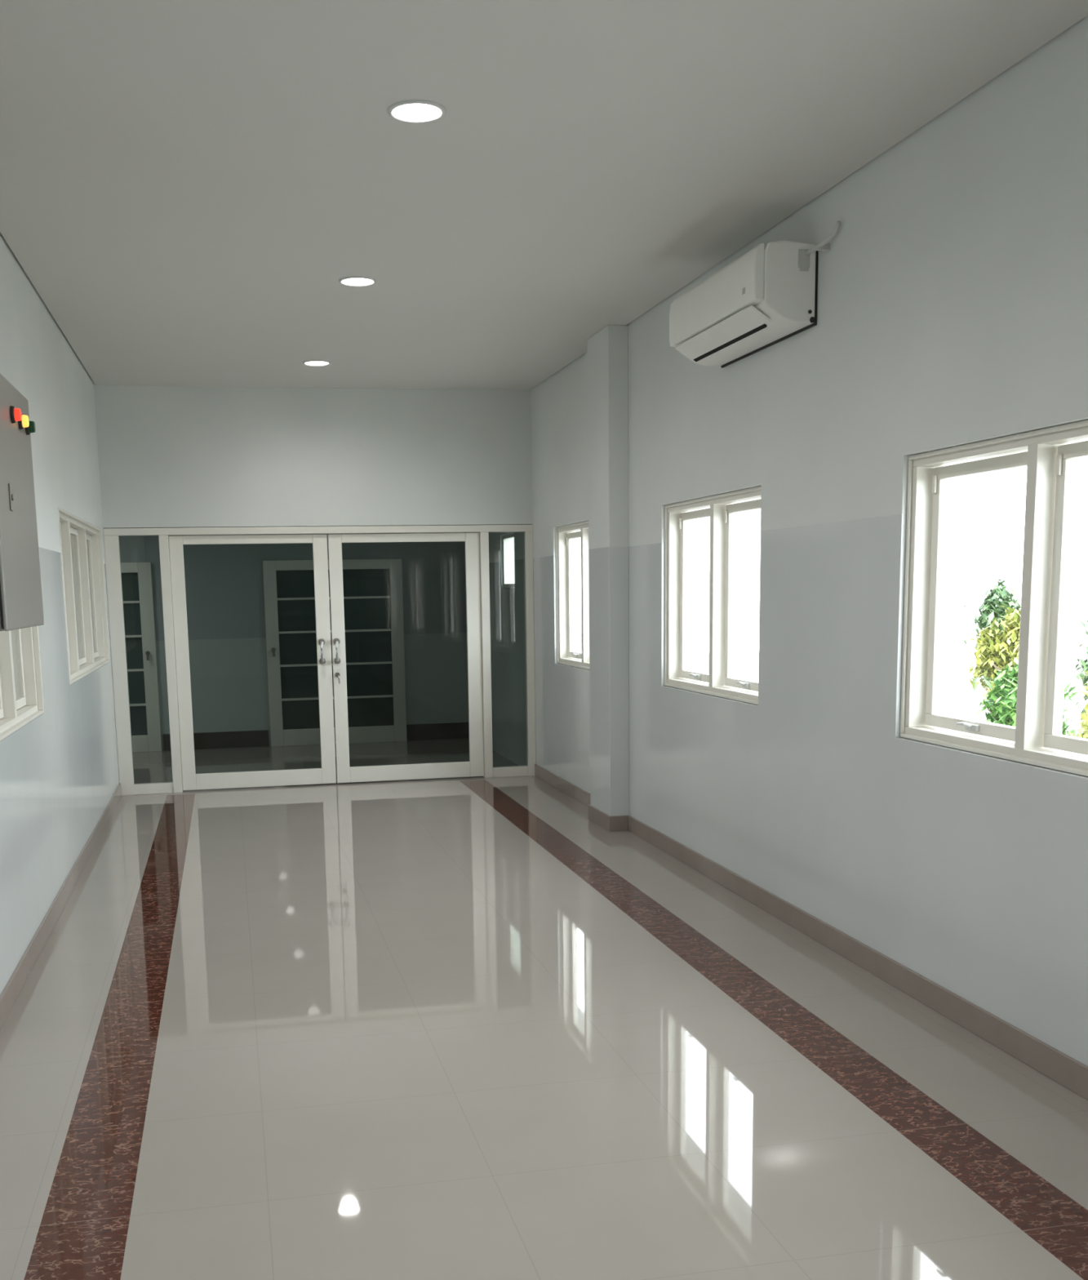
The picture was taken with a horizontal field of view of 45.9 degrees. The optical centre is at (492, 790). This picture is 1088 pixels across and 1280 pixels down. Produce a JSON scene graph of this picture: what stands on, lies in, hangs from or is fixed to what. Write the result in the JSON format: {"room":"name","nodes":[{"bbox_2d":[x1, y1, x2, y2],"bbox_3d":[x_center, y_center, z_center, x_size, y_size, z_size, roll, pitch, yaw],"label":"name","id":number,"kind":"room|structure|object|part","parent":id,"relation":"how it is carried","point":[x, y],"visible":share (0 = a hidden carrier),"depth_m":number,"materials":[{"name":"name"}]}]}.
{"room":"hospital corridor","nodes":[
{"label":"hospital corridor","id":0,"kind":"room"},
{"bbox_2d":[0,231,119,995],"bbox_3d":[-1.585,-0.415,2.788,0.160,3.397,14.880,-3,9,-11],"label":"wall","id":1,"kind":"structure","parent":0,"point":[60,773],"depth_m":6.75,"materials":[{"name":"paint"}]},
{"bbox_2d":[0,626,44,741],"bbox_3d":[-2.138,-0.799,5.537,0.136,1.065,1.380,-3,9,-11],"label":"window","id":2,"kind":"structure","parent":1,"relation":"in","point":[21,695],"depth_m":6.08,"materials":[{"name":"white wood"}]},
{"bbox_3d":[-2.097,-0.749,5.216,0.038,0.969,0.632,-3,9,-11],"label":"sash","id":3,"kind":"part","parent":2,"relation":"part of","materials":[{"name":"white wood"}]},
{"bbox_3d":[-2.233,-0.849,5.867,0.008,0.889,0.512,-3,9,-11],"label":"pane","id":4,"kind":"part","parent":2,"relation":"part of","materials":[{"name":"glass"}]},
{"bbox_3d":[-2.232,-0.849,5.867,0.038,0.969,0.592,-3,9,-11],"label":"sash","id":5,"kind":"part","parent":2,"relation":"part of","materials":[{"name":"white wood"}]},
{"bbox_2d":[0,373,44,631],"bbox_3d":[-1.764,-1.004,4.540,0.231,0.860,0.880,-3,9,-11],"label":"electrical panel","id":6,"kind":"object","parent":1,"relation":"attached to","point":[21,606],"visible":1,"depth_m":4.51,"materials":[{"name":"grey metal"}]},
{"bbox_2d":[9,405,22,423],"bbox_3d":[-1.670,-1.315,4.497,0.032,0.059,0.059,-3,9,-11],"label":"lamp","id":7,"kind":"object","parent":6,"relation":"attached to","point":[15,413],"depth_m":4.48,"materials":[{"name":"red plastic"}]},
{"bbox_2d":[17,413,29,429],"bbox_3d":[-1.705,-1.341,4.666,0.032,0.059,0.059,-3,9,-11],"label":"lamp","id":8,"kind":"object","parent":6,"relation":"attached to","point":[24,423],"depth_m":4.65,"materials":[{"name":"yellow plastic"}]},
{"bbox_2d":[25,420,35,435],"bbox_3d":[-1.738,-1.366,4.826,0.032,0.059,0.059,-3,9,-11],"label":"lamp","id":9,"kind":"object","parent":6,"relation":"attached to","point":[31,428],"depth_m":4.81,"materials":[{"name":"green plastic"}]},
{"bbox_2d":[0,783,121,1030],"bbox_3d":[-1.484,1.081,3.104,0.014,0.100,14.690,-3,9,-11],"label":"baseboard","id":10,"kind":"structure","parent":1,"relation":"attached to","point":[16,981],"depth_m":6.06,"materials":[{"name":"tile"}]},
{"bbox_2d":[57,506,109,684],"bbox_3d":[-2.764,-1.288,8.544,0.136,1.005,2.560,-3,9,-11],"label":"window","id":11,"kind":"structure","parent":1,"relation":"in","point":[81,541],"depth_m":8.85,"materials":[{"name":"beige metal"}]},
{"bbox_3d":[-2.604,-1.151,7.652,0.038,0.909,0.632,-3,9,-11],"label":"sash","id":12,"kind":"part","parent":11,"relation":"part of","materials":[{"name":"white wood"}]},
{"bbox_3d":[-2.771,-1.273,8.447,0.008,0.829,0.810,-3,9,-11],"label":"pane","id":13,"kind":"part","parent":11,"relation":"part of","materials":[{"name":"glass"}]},
{"bbox_3d":[-2.770,-1.273,8.447,0.038,0.909,0.890,-3,9,-11],"label":"sash","id":14,"kind":"part","parent":11,"relation":"part of","materials":[{"name":"beige metal"}]},
{"bbox_3d":[-2.955,-1.408,9.334,0.008,0.829,0.742,-3,9,-11],"label":"pane","id":15,"kind":"part","parent":11,"relation":"part of","materials":[{"name":"glass"}]},
{"bbox_3d":[-2.954,-1.408,9.334,0.038,0.909,0.822,-3,9,-11],"label":"sash","id":16,"kind":"part","parent":11,"relation":"part of","materials":[{"name":"beige metal"}]},
{"bbox_2d":[119,532,468,751],"bbox_3d":[-2.926,-2.001,13.080,5.414,3.157,0.160,-3,9,-11],"label":"wall","id":17,"kind":"structure","parent":0,"point":[224,583],"depth_m":13.20,"materials":[{"name":"paint"}]},
{"bbox_2d":[120,562,161,752],"bbox_3d":[-4.119,-1.299,12.804,1.480,1.900,0.098,-3,9,-11],"label":"door","id":18,"kind":"structure","parent":17,"relation":"in","point":[136,577],"depth_m":12.94,"materials":[{"name":"beige metal"}]},
{"bbox_3d":[-4.128,-1.340,12.840,1.220,1.630,0.012,-3,9,-11],"label":"pane","id":19,"kind":"part","parent":18,"relation":"part of","materials":[{"name":"glass"}]},
{"bbox_3d":[-3.468,-1.354,12.906,0.044,0.092,0.050,-3,9,-11],"label":"handle","id":20,"kind":"part","parent":18,"relation":"part of","materials":[{"name":"silver metal"}]},
{"bbox_2d":[163,722,468,751],"bbox_3d":[-1.798,-0.567,13.440,3.204,0.170,0.020,-3,9,-11],"label":"baseboard","id":21,"kind":"structure","parent":17,"relation":"attached to","point":[245,739],"depth_m":13.30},
{"bbox_2d":[262,558,407,746],"bbox_3d":[-1.621,-1.425,13.303,1.420,1.900,0.098,-3,9,-11],"label":"door","id":22,"kind":"structure","parent":17,"relation":"in","point":[373,598],"depth_m":13.33,"materials":[{"name":"beige metal"}]},
{"bbox_3d":[-2.244,-1.415,13.151,0.044,0.092,0.050,-3,9,-11],"label":"handle","id":23,"kind":"part","parent":22,"relation":"part of","materials":[{"name":"silver metal"}]},
{"bbox_3d":[-1.631,-1.466,13.340,1.160,1.630,0.012,-3,9,-11],"label":"pane","id":24,"kind":"part","parent":22,"relation":"part of","materials":[{"name":"glass"}]},
{"bbox_2d":[93,382,533,528],"bbox_3d":[-1.367,-2.662,10.241,3.409,1.092,0.150,-3,9,-11],"label":"wall","id":25,"kind":"structure","parent":0,"point":[170,456],"depth_m":10.15,"materials":[{"name":"paint"}]},
{"bbox_2d":[168,533,336,790],"bbox_3d":[-1.912,-1.022,10.306,1.233,2.018,0.121,-3,9,-11],"label":"door","id":26,"kind":"structure","parent":25,"relation":"in","point":[192,780],"depth_m":10.34,"materials":[{"name":"white wood"}]},
{"bbox_3d":[-1.942,-1.991,10.194,1.012,0.068,0.040,-3,9,-11],"label":"rail","id":27,"kind":"part","parent":26,"relation":"part of","materials":[{"name":"white wood"}]},
{"bbox_3d":[-1.907,-0.094,10.491,1.012,0.128,0.040,-3,9,-11],"label":"rail","id":28,"kind":"part","parent":26,"relation":"part of","materials":[{"name":"white wood"}]},
{"bbox_3d":[-1.377,-1.118,10.359,0.023,0.165,0.038,2,9,16],"label":"handle","id":29,"kind":"part","parent":26,"relation":"part of","materials":[{"name":"white plastic"}]},
{"bbox_3d":[-1.379,-1.123,10.391,0.052,0.208,0.062,-3,9,-11],"label":"handle mount","id":30,"kind":"part","parent":26,"relation":"part of","materials":[{"name":"silver metal"}]},
{"bbox_2d":[102,524,536,795],"bbox_3d":[-1.329,-1.079,10.449,3.407,2.090,0.090,-3,9,-11],"label":"door frame","id":31,"kind":"structure","parent":25,"relation":"attached to","point":[111,535],"depth_m":10.25,"materials":[{"name":"white wood"}]},
{"bbox_3d":[-2.944,-0.971,10.130,0.109,2.035,0.090,-3,9,-11],"label":"post","id":32,"kind":"part","parent":31,"relation":"part of","materials":[{"name":"white wood"}]},
{"bbox_3d":[-2.724,-0.017,10.321,0.303,0.082,0.070,-3,9,-11],"label":"rail","id":33,"kind":"part","parent":31,"relation":"part of","materials":[{"name":"white wood"}]},
{"bbox_3d":[-2.558,-0.991,10.207,0.072,2.035,0.090,-3,9,-11],"label":"post","id":34,"kind":"part","parent":31,"relation":"part of","materials":[{"name":"white wood"}]},
{"bbox_3d":[-0.059,-1.116,10.707,0.068,2.035,0.090,-3,9,-11],"label":"post","id":35,"kind":"part","parent":31,"relation":"part of","materials":[{"name":"beige metal"}]},
{"bbox_3d":[0.144,-0.161,10.895,0.310,0.082,0.070,-3,9,-11],"label":"rail","id":36,"kind":"part","parent":31,"relation":"part of","materials":[{"name":"white wood"}]},
{"bbox_3d":[0.309,-1.135,10.781,0.063,2.035,0.090,-3,9,-11],"label":"post","id":37,"kind":"part","parent":31,"relation":"part of","materials":[{"name":"beige metal"}]},
{"bbox_2d":[327,533,484,782],"bbox_3d":[-0.694,-1.083,10.550,1.236,2.018,0.121,-3,9,-11],"label":"door","id":38,"kind":"structure","parent":25,"relation":"in","point":[345,773],"depth_m":10.59,"materials":[{"name":"beige metal"}]},
{"bbox_3d":[-1.259,-1.124,10.383,0.023,0.165,0.038,2,9,16],"label":"handle","id":39,"kind":"part","parent":38,"relation":"part of","materials":[{"name":"white plastic"}]},
{"bbox_3d":[-1.261,-1.129,10.414,0.052,0.208,0.062,-3,9,-11],"label":"handle mount","id":40,"kind":"part","parent":38,"relation":"part of","materials":[{"name":"silver metal"}]},
{"bbox_3d":[-0.726,-2.052,10.437,1.011,0.068,0.040,-3,9,-11],"label":"rail","id":41,"kind":"part","parent":38,"relation":"part of","materials":[{"name":"white wood"}]},
{"bbox_3d":[-0.690,-0.155,10.734,1.011,0.128,0.040,-3,9,-11],"label":"rail","id":42,"kind":"part","parent":38,"relation":"part of","materials":[{"name":"white wood"}]},
{"bbox_2d":[0,737,1087,1279],"bbox_3d":[-1.023,0.931,4.716,5.574,0.120,17.990,-3,9,-11],"label":"floor","id":43,"kind":"structure","parent":0,"point":[400,1037],"depth_m":4.19,"materials":[{"name":"tile"}]},
{"bbox_2d":[23,793,195,1279],"bbox_3d":[-1.000,1.183,3.102,0.221,0.120,14.780,-3,9,-11],"label":"floor band","id":44,"kind":"object","parent":43,"relation":"on","point":[83,1229],"visible":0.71,"depth_m":4.07,"materials":[{"name":"red stone"}]},
{"bbox_2d":[167,777,484,795],"bbox_3d":[-1.339,0.025,10.538,2.586,0.120,0.100,-3,9,-11],"label":"sill","id":45,"kind":"structure","parent":43,"relation":"on","point":[473,779],"depth_m":10.35,"materials":[{"name":"tile"}]},
{"bbox_2d":[459,779,1087,1279],"bbox_3d":[1.317,1.067,3.566,0.219,0.120,14.780,-3,9,-11],"label":"floor band","id":46,"kind":"object","parent":43,"relation":"on","point":[1048,1215],"visible":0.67,"depth_m":4.15,"materials":[{"name":"red stone"}]},
{"bbox_2d":[0,0,1087,390],"bbox_3d":[0.122,-2.129,2.933,3.729,0.120,14.980,-3,9,-11],"label":"ceiling","id":47,"kind":"structure","parent":0,"point":[188,188],"depth_m":4.74,"materials":[{"name":"white paint"}]},
{"bbox_2d":[302,360,330,365],"bbox_3d":[-1.230,-2.979,8.966,0.196,0.016,0.196,-3,9,-11],"label":"recessed light","id":48,"kind":"object","parent":47,"relation":"in","point":[310,362],"visible":1,"depth_m":8.93,"materials":[{"name":"white plastic"}]},
{"bbox_2d":[305,361,328,365],"bbox_3d":[-1.230,-2.978,8.966,0.161,0.014,0.161,-3,9,-11],"label":"diffuser","id":49,"kind":"object","parent":48,"relation":"attached to","point":[310,363],"depth_m":8.94,"materials":[{"name":"white plastic"}]},
{"bbox_2d":[338,275,376,286],"bbox_3d":[-0.699,-2.624,6.632,0.196,0.016,0.196,-3,9,-11],"label":"recessed light","id":50,"kind":"object","parent":47,"relation":"in","point":[354,281],"visible":1,"depth_m":6.60,"materials":[{"name":"white plastic"}]},
{"bbox_2d":[342,278,373,285],"bbox_3d":[-0.698,-2.623,6.632,0.161,0.014,0.161,-3,9,-11],"label":"diffuser","id":51,"kind":"object","parent":50,"relation":"attached to","point":[348,282],"depth_m":6.61,"materials":[{"name":"white plastic"}]},
{"bbox_2d":[387,99,446,123],"bbox_3d":[-0.255,-2.267,4.300,0.196,0.016,0.196,-3,9,-11],"label":"recessed light","id":52,"kind":"object","parent":47,"relation":"in","point":[414,111],"visible":1,"depth_m":4.27,"materials":[{"name":"white plastic"}]},
{"bbox_2d":[392,103,440,121],"bbox_3d":[-0.255,-2.266,4.300,0.161,0.014,0.161,-3,9,-11],"label":"diffuser","id":53,"kind":"object","parent":52,"relation":"attached to","point":[401,112],"depth_m":4.28,"materials":[{"name":"white plastic"}]},
{"bbox_2d":[587,324,629,816],"bbox_3d":[0.751,-1.331,8.354,0.130,3.157,0.470,-3,9,-11],"label":"wall","id":54,"kind":"structure","parent":0,"point":[608,348],"depth_m":8.21,"materials":[{"name":"paint"}]},
{"bbox_2d":[466,15,1087,1066],"bbox_3d":[1.598,-0.821,4.993,0.160,3.397,17.990,-3,9,-11],"label":"wall","id":55,"kind":"structure","parent":0,"point":[953,296],"depth_m":5.10,"materials":[{"name":"paint"}]},
{"bbox_2d":[502,533,515,587],"bbox_3d":[0.185,-2.074,11.608,0.070,0.478,0.578,-3,9,-11],"label":"window","id":56,"kind":"structure","parent":55,"relation":"in","point":[506,538],"depth_m":11.85,"materials":[{"name":"beige metal"}]},
{"bbox_2d":[555,520,589,669],"bbox_3d":[0.695,-1.416,9.347,0.122,1.046,1.396,-3,9,-11],"label":"window","id":57,"kind":"structure","parent":55,"relation":"in","point":[565,535],"depth_m":9.91,"materials":[{"name":"white wood"}]},
{"bbox_3d":[0.660,-1.468,9.685,0.037,0.950,0.616,-3,9,-11],"label":"sash","id":58,"kind":"part","parent":57,"relation":"part of","materials":[{"name":"beige metal"}]},
{"bbox_2d":[664,485,760,704],"bbox_3d":[1.212,-1.037,6.863,0.122,1.046,1.426,-3,9,-11],"label":"window","id":59,"kind":"structure","parent":55,"relation":"in","point":[720,681],"depth_m":6.88,"materials":[{"name":"white wood"}]},
{"bbox_3d":[1.175,-1.090,7.208,0.037,0.950,0.631,-3,9,-11],"label":"sash","id":60,"kind":"part","parent":59,"relation":"part of","materials":[{"name":"glass"}]},
{"bbox_3d":[1.316,-0.987,6.531,0.037,0.950,0.631,-3,9,-11],"label":"sash","id":61,"kind":"part","parent":59,"relation":"part of","materials":[{"name":"glass"}]},
{"bbox_2d":[669,221,841,368],"bbox_3d":[1.143,-2.199,5.780,0.286,0.358,1.297,-3,9,-11],"label":"air conditioner","id":62,"kind":"object","parent":55,"relation":"attached to","point":[767,295],"visible":1,"depth_m":5.55,"materials":[{"name":"white plastic"}]},
{"bbox_3d":[1.003,-2.239,5.862,0.044,0.228,1.066,-3,9,-11],"label":"panel","id":63,"kind":"part","parent":62,"relation":"part of","materials":[{"name":"white plastic"}]},
{"bbox_3d":[1.138,-2.210,5.894,0.230,0.330,1.070,-3,9,-11],"label":"casing","id":64,"kind":"part","parent":62,"relation":"part of","materials":[{"name":"white plastic"}]},
{"bbox_3d":[1.256,-2.204,5.919,0.009,0.320,1.062,-3,9,-11],"label":"mounting plate","id":65,"kind":"part","parent":62,"relation":"part of","materials":[{"name":"white plastic"}]},
{"bbox_2d":[534,764,1087,1100],"bbox_3d":[1.774,0.915,3.772,0.144,0.100,14.720,-3,9,-11],"label":"baseboard","id":66,"kind":"structure","parent":55,"relation":"attached to","point":[1065,1070],"depth_m":5.21,"materials":[{"name":"tile"}]},
{"bbox_2d":[900,419,1087,776],"bbox_3d":[1.772,-0.620,4.167,0.122,1.056,1.496,-3,9,-11],"label":"window","id":67,"kind":"structure","parent":55,"relation":"in","point":[1049,455],"depth_m":4.21,"materials":[{"name":"beige metal"}]},
{"bbox_3d":[1.732,-0.676,4.529,0.037,0.960,0.666,-3,9,-11],"label":"sash","id":68,"kind":"part","parent":67,"relation":"part of","materials":[{"name":"glass"}]},
{"bbox_3d":[1.880,-0.568,3.818,0.037,0.960,0.666,-3,9,-11],"label":"sash","id":69,"kind":"part","parent":67,"relation":"part of","materials":[{"name":"glass"}]},
{"label":"outside","id":70,"kind":"structure","parent":0,"visible":0},
{"bbox_2d":[688,642,1087,737],"bbox_3d":[18.931,0.234,14.297,37.336,0.050,80.000,-3,9,-11],"label":"ground","id":71,"kind":"structure","parent":70,"point":[959,699],"depth_m":37.98,"materials":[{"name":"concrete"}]},
{"bbox_2d":[957,605,1066,700],"bbox_3d":[6.799,-1.161,16.628,1.284,2.454,1.491,-3,9,-11],"label":"tree","id":72,"kind":"object","parent":71,"relation":"on","point":[997,650],"visible":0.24,"depth_m":16.57,"materials":[{"name":"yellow plant"}]},
{"bbox_2d":[962,579,1068,703],"bbox_3d":[8.188,-1.885,20.019,1.532,2.783,1.658,-1,9,0],"label":"tree","id":73,"kind":"object","parent":71,"relation":"on","point":[991,607],"visible":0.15,"depth_m":19.65,"materials":[{"name":"green plant"}]},
{"bbox_2d":[975,656,1081,736],"bbox_3d":[5.723,-0.466,13.844,1.186,1.991,1.147,-8,11,-36],"label":"tree","id":74,"kind":"object","parent":71,"relation":"on","point":[1002,710],"visible":0.23,"depth_m":13.76,"materials":[{"name":"green plant"}]},
{"bbox_2d":[1066,670,1087,738],"bbox_3d":[5.545,-0.117,11.166,1.127,2.133,1.037,1,9,14],"label":"tree","id":75,"kind":"object","parent":71,"relation":"on","point":[1084,724],"visible":0.52,"depth_m":11.24,"materials":[{"name":"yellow plant"}]},
{"bbox_2d":[1075,618,1087,725],"bbox_3d":[7.482,-1.093,15.152,1.254,2.752,1.316,5,11,34],"label":"tree","id":76,"kind":"object","parent":71,"relation":"on","point":[1085,666],"visible":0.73,"depth_m":15.38,"materials":[{"name":"green plant"}]}
]}

